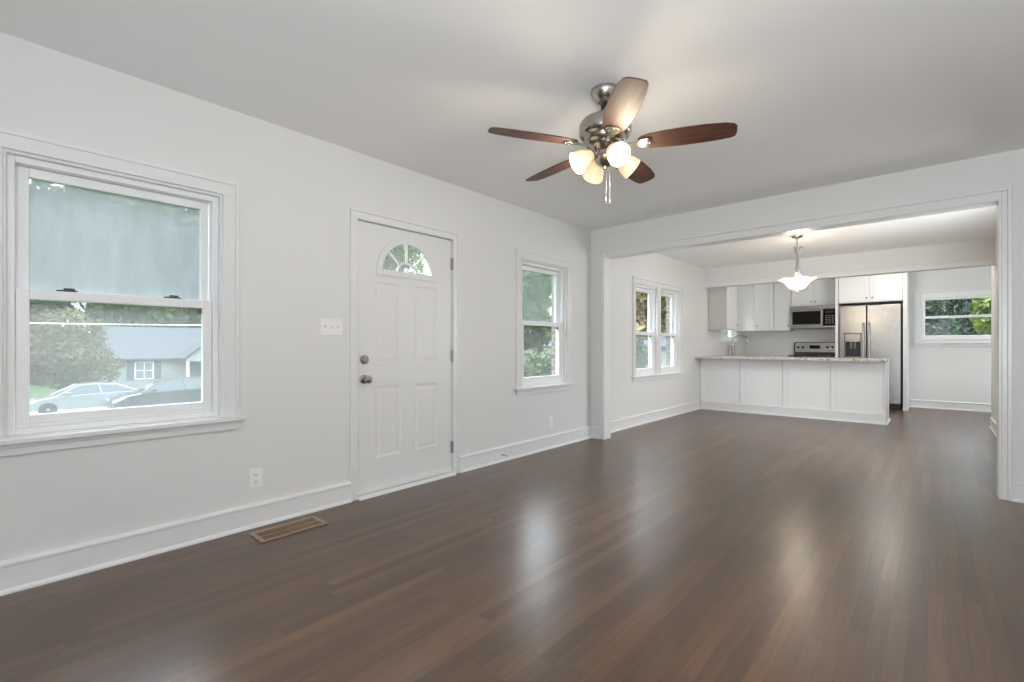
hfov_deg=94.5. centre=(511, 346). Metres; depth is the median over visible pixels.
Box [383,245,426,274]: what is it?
shade tree
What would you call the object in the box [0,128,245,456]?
window
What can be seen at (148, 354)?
house
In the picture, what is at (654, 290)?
window
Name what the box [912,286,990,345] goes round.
window
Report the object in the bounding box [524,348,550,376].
shrub
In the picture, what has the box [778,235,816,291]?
pendant light
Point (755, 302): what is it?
upper cabinet
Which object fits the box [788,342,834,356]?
range
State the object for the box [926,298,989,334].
shrub
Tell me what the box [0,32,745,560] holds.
wall
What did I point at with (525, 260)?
window
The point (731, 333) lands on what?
window
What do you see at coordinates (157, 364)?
shutter
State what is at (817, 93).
ceiling
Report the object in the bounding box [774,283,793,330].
upper cabinet
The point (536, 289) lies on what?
shade tree
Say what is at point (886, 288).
upper cabinet
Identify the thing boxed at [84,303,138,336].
shade tree
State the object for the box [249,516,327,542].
floor vent
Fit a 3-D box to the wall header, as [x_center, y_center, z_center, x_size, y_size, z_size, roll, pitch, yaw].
[4.903,-1.229,7.379,3.685,0.340,0.140,0,0,42]
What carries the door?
in the wall at (298, 191)
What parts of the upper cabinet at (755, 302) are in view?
door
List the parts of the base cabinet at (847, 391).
panel, panel, panel, panel, panel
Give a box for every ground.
[30,377,92,398]
[30,406,107,413]
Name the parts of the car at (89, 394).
cabin glass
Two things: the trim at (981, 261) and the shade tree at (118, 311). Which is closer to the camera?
the trim at (981, 261)
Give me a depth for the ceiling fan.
2.48 m
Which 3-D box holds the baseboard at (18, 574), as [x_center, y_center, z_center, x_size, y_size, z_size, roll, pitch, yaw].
[-0.353,1.029,4.235,0.028,0.145,11.050,0,0,42]
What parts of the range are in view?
control panel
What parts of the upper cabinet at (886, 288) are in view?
door, door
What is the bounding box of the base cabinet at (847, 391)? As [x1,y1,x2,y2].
[700,359,890,424]
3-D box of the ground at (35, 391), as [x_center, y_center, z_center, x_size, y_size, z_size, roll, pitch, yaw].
[-14.710,2.476,33.227,120.000,1.650,150.000,0,0,42]
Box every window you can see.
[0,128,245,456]
[514,249,575,395]
[631,276,684,381]
[719,330,738,344]
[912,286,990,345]
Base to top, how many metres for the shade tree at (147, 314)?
22.638 m
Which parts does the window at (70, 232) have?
sash, sash, pane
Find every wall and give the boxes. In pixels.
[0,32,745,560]
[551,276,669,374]
[591,148,1023,502]
[746,266,990,405]
[991,236,996,421]
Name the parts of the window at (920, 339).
sash, sash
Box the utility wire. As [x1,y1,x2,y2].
[30,322,200,325]
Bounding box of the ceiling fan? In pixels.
[488,77,736,205]
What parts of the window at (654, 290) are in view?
sash, sash, frame, sash, sash, frame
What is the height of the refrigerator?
1.838 m
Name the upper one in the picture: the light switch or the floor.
the light switch
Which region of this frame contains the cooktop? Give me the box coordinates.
[788,355,834,356]
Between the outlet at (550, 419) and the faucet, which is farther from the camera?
the faucet
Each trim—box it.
[599,186,1011,500]
[704,258,994,287]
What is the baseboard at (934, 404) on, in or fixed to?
attached to the wall at (940, 373)
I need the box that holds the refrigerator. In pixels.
[839,304,902,409]
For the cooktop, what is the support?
in the range
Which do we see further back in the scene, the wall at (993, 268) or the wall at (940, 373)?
the wall at (940, 373)
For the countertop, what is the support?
on the base cabinet at (847, 391)
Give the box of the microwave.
[790,305,834,328]
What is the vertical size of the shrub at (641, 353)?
2.411 m
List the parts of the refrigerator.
freezer door, dispenser panel, dispenser frame, door handle, door handle, door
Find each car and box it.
[30,382,135,413]
[106,377,200,407]
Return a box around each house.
[95,326,200,388]
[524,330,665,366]
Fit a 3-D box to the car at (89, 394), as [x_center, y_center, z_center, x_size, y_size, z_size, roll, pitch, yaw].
[-21.475,2.567,23.918,2.040,1.469,4.800,0,0,42]
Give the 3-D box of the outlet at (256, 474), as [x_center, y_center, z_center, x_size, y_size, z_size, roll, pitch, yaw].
[-1.565,0.804,2.891,0.010,0.120,0.080,0,0,42]
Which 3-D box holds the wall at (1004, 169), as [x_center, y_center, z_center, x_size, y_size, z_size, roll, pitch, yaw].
[2.847,-0.149,4.088,5.000,2.500,0.148,0,0,42]
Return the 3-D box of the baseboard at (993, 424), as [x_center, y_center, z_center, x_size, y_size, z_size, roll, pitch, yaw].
[5.144,1.029,4.903,0.028,0.145,4.094,0,0,42]
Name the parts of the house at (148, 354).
pane, porch post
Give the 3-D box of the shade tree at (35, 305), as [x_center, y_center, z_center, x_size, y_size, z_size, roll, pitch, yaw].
[-40.835,-5.923,40.657,10.170,18.754,10.597,0,0,42]
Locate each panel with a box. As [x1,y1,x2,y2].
[835,278,842,356]
[903,273,909,410]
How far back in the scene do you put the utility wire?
17.74 m
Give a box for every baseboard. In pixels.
[0,400,700,595]
[910,399,990,411]
[989,417,996,437]
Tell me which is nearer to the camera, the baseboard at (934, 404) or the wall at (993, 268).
the wall at (993, 268)
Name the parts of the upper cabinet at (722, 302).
panel, door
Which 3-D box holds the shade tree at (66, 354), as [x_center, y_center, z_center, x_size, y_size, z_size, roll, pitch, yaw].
[-28.049,0.519,29.713,5.343,5.878,6.504,0,0,-30]
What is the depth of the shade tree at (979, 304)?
10.65 m
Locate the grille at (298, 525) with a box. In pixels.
[256,518,320,539]
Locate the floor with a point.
(700, 545)
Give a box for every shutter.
[127,362,133,379]
[154,361,160,378]
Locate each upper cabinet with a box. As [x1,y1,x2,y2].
[708,286,737,329]
[738,283,773,331]
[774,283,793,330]
[791,278,834,306]
[839,273,902,305]
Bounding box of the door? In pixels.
[350,208,458,500]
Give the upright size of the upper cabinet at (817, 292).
0.565 m
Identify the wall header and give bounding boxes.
[705,238,994,288]
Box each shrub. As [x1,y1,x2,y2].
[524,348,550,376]
[636,335,647,368]
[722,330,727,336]
[925,299,963,335]
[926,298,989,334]
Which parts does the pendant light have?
scroll arm, stem, lamp shade, scroll arm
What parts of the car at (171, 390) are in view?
cabin glass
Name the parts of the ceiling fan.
blade, blade, bulb, lamp shade, lamp shade, bulb, lamp shade, blade, lamp shade, blade, blade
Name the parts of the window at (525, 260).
sash, sash, frame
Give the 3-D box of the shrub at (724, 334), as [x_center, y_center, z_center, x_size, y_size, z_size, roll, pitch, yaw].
[5.686,0.592,12.929,1.067,2.523,1.429,0,0,9]
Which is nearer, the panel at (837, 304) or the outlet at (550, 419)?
the outlet at (550, 419)
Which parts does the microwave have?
door, door glass, trim, door handle, control panel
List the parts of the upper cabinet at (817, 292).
door, door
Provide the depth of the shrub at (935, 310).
9.50 m
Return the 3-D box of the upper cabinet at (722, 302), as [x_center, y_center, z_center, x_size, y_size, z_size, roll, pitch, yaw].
[3.942,-0.838,8.802,0.353,1.062,0.616,0,0,42]
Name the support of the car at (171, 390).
on the ground at (100, 407)
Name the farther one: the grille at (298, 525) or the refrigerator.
the refrigerator
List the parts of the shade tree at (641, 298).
crown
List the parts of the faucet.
spout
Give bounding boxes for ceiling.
[0,0,1023,268]
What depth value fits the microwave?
9.28 m
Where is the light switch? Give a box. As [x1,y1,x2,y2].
[320,318,342,335]
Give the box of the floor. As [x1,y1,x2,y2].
[0,406,1023,681]
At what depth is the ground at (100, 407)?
24.75 m
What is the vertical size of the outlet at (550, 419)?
0.120 m
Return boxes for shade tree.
[30,300,112,384]
[30,307,125,389]
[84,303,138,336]
[122,304,200,327]
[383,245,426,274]
[522,270,550,357]
[636,291,665,365]
[969,297,990,334]
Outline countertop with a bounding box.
[694,354,890,361]
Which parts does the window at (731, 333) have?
sash, frame, casing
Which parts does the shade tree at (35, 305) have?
crown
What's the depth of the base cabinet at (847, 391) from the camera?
7.35 m
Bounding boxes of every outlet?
[249,467,262,488]
[548,416,552,427]
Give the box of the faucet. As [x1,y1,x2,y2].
[731,334,748,354]
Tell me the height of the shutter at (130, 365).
1.390 m
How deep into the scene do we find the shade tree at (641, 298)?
13.59 m
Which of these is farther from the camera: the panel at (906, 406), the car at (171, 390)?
the car at (171, 390)

